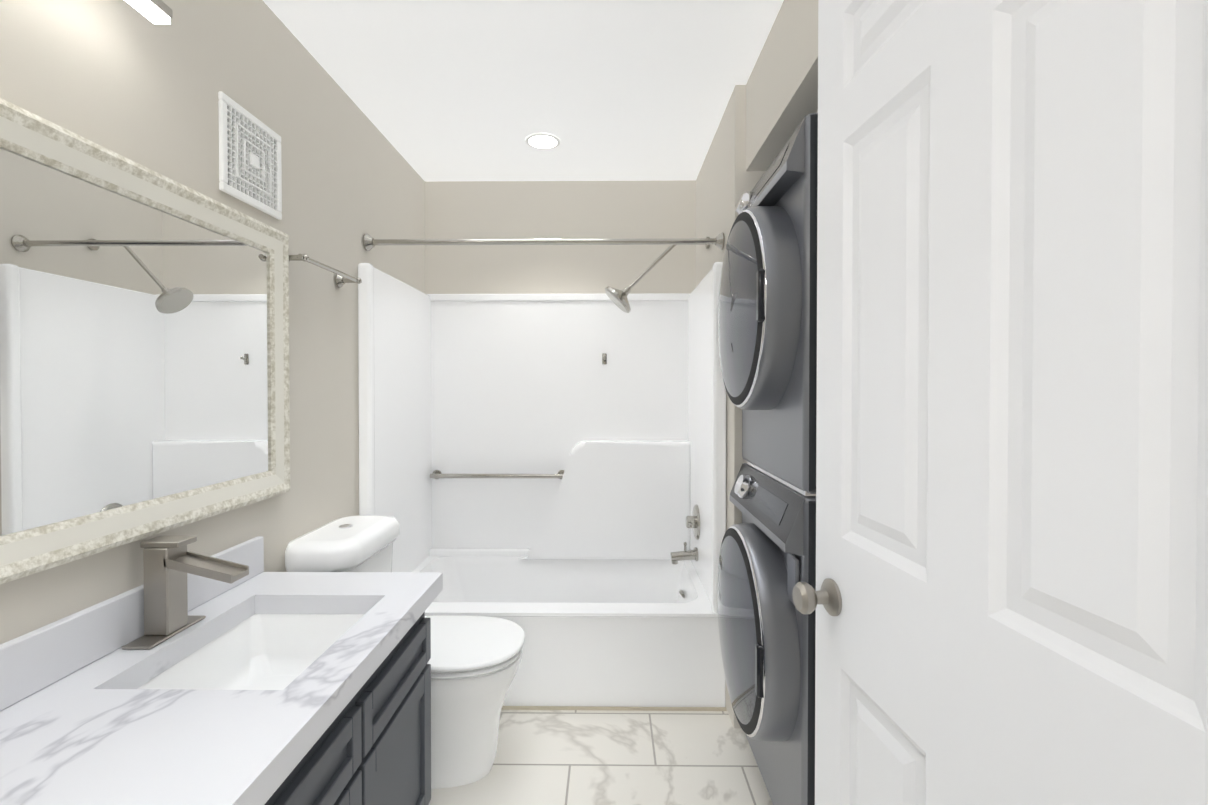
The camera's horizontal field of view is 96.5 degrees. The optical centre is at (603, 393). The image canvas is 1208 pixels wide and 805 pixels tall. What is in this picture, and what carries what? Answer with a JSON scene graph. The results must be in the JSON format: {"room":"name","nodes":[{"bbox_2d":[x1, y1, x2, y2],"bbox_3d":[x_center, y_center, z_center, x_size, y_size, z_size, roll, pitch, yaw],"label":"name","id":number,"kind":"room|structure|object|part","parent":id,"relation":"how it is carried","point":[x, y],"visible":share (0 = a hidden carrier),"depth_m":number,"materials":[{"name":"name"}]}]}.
{"room":"bathroom","nodes":[
{"label":"bathroom","id":0,"kind":"room"},
{"bbox_2d":[0,0,424,644],"bbox_3d":[-1.076,0.067,1.204,0.100,2.480,3.880,0,1,1],"label":"wall","id":1,"kind":"structure","parent":0,"point":[124,78],"depth_m":1.58,"materials":[{"name":"beige paint"}]},
{"bbox_2d":[0,536,263,711],"bbox_3d":[-1.015,0.477,0.920,0.020,0.105,1.325,0,1,1],"label":"backsplash","id":2,"kind":"structure","parent":1,"relation":"attached to","point":[34,660],"depth_m":1.02,"materials":[{"name":"white stone"}]},
{"bbox_2d":[0,98,289,583],"bbox_3d":[-1.009,-0.088,0.939,0.034,0.805,1.515,0,1,1],"label":"mirror","id":3,"kind":"object","parent":1,"relation":"attached to","point":[144,358],"visible":1,"depth_m":1.13,"materials":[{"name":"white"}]},
{"bbox_2d":[125,0,172,23],"bbox_3d":[-0.973,-0.714,0.674,0.112,0.192,0.940,0,1,1],"label":"sconce","id":4,"kind":"object","parent":1,"relation":"attached to","point":[157,11],"visible":1,"depth_m":1.11,"materials":[{"name":"silver metal"}]},
{"bbox_2d":[218,91,281,219],"bbox_3d":[-1.012,-0.672,1.555,0.014,0.260,0.260,0,1,1],"label":"air vent","id":5,"kind":"object","parent":1,"relation":"in","point":[250,168],"visible":0.98,"depth_m":1.53,"materials":[{"name":"white plastic"}]},
{"bbox_2d":[289,254,361,286],"bbox_3d":[-0.972,-0.431,1.877,0.088,0.052,0.412,0,1,1],"label":"towel bar","id":6,"kind":"object","parent":1,"relation":"attached to","point":[342,278],"visible":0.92,"depth_m":1.88,"materials":[{"name":"grey metal"}]},
{"bbox_2d":[363,232,724,250],"bbox_3d":[-0.254,-0.646,2.287,1.514,0.072,0.072,0,1,1],"label":"shower curtain rod","id":7,"kind":"object","parent":1,"relation":"attached to","point":[370,242],"visible":1,"depth_m":2.28,"materials":[{"name":"grey metal"}]},
{"bbox_2d":[263,0,783,181],"bbox_3d":[0.174,-1.203,1.176,2.640,0.060,3.880,0,1,1],"label":"ceiling","id":8,"kind":"structure","parent":0,"point":[483,90],"depth_m":2.00,"materials":[{"name":"white paint"}]},
{"bbox_2d":[525,133,559,149],"bbox_3d":[-0.287,-1.184,2.531,0.164,0.005,0.164,0,1,1],"label":"recessed light","id":9,"kind":"object","parent":8,"relation":"in","point":[542,141],"depth_m":2.52,"materials":[{"name":"white plastic"}]},
{"bbox_2d":[425,180,695,293],"bbox_3d":[-0.196,0.045,3.084,1.620,2.480,0.100,0,1,1],"label":"wall","id":10,"kind":"structure","parent":0,"point":[555,209],"depth_m":3.02,"materials":[{"name":"beige paint"}]},
{"bbox_2d":[428,706,772,804],"bbox_3d":[0.174,1.337,1.205,2.640,0.060,3.880,0,1,1],"label":"floor","id":11,"kind":"structure","parent":0,"point":[586,757],"depth_m":1.90,"materials":[{"name":"tile"}]},
{"bbox_2d":[268,596,436,804],"bbox_3d":[-0.767,0.945,0.922,0.516,0.729,1.305,0,1,1],"label":"bathroom vanity","id":12,"kind":"object","parent":11,"relation":"on","point":[378,752],"depth_m":1.25,"materials":[{"name":"grey wood"}]},
{"bbox_2d":[0,572,442,804],"bbox_3d":[-0.752,0.555,0.918,0.546,0.050,1.325,0,1,1],"label":"countertop","id":13,"kind":"structure","parent":12,"relation":"on","point":[97,735],"depth_m":0.90,"materials":[{"name":"white stone"}]},
{"bbox_2d":[120,536,251,647],"bbox_3d":[-0.899,0.422,1.186,0.199,0.208,0.157,0,1,1],"label":"faucet","id":14,"kind":"object","parent":13,"relation":"on","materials":[{"name":"silver metal"}]},
{"bbox_2d":[140,608,359,683],"bbox_3d":[-0.743,0.645,1.186,0.367,0.162,0.464,0,1,1],"label":"sink","id":15,"kind":"object","parent":13,"relation":"in","point":[269,644],"depth_m":1.38,"materials":[{"name":"white ceramic"}]},
{"bbox_2d":[285,515,524,788],"bbox_3d":[-0.647,0.879,1.883,0.737,0.840,0.444,0,1,1],"label":"toilet","id":16,"kind":"object","parent":11,"relation":"on","point":[474,661],"visible":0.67,"depth_m":1.77,"materials":[{"name":"white ceramic"}]},
{"bbox_2d":[358,237,726,710],"bbox_3d":[-0.251,0.267,2.614,1.513,2.048,0.838,0,1,1],"label":"shower","id":17,"kind":"object","parent":11,"relation":"on","point":[546,473],"visible":0.85,"depth_m":2.89,"materials":[{"name":"white plastic"}]},
{"bbox_2d":[717,463,815,804],"bbox_3d":[0.835,0.781,1.726,0.888,1.040,0.680,0,1,1],"label":"washer","id":18,"kind":"object","parent":11,"relation":"on","point":[766,565],"visible":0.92,"depth_m":1.49,"materials":[{"name":"silver metal"}]},
{"bbox_2d":[718,113,817,495],"bbox_3d":[0.835,-0.235,1.715,0.888,0.989,0.680,0,1,1],"label":"dryer","id":19,"kind":"object","parent":18,"relation":"on","point":[767,321],"visible":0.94,"depth_m":1.47,"materials":[{"name":"silver metal"}]},
{"bbox_2d":[696,0,817,727],"bbox_3d":[0.574,0.055,2.186,0.140,2.480,1.680,0,1,1],"label":"wall","id":20,"kind":"structure","parent":0,"point":[782,92],"depth_m":2.01,"materials":[{"name":"beige paint"}]},
{"bbox_3d":[0.615,0.076,0.346,0.100,2.480,2.000,0,1,1],"label":"wall","id":21,"kind":"structure","parent":0,"visible":0},
{"bbox_2d":[793,0,1207,804],"bbox_3d":[0.452,0.246,0.723,0.178,2.108,0.761,0,1,1],"label":"door","id":22,"kind":"structure","parent":21,"relation":"in","point":[1007,600],"depth_m":0.63,"materials":[{"name":"white paint"}]},
{"bbox_3d":[0.456,0.388,1.051,0.178,0.068,0.108,0,1,1],"label":"knob","id":23,"kind":"part","parent":22,"relation":"part of","materials":[{"name":"silver metal"}]}
]}

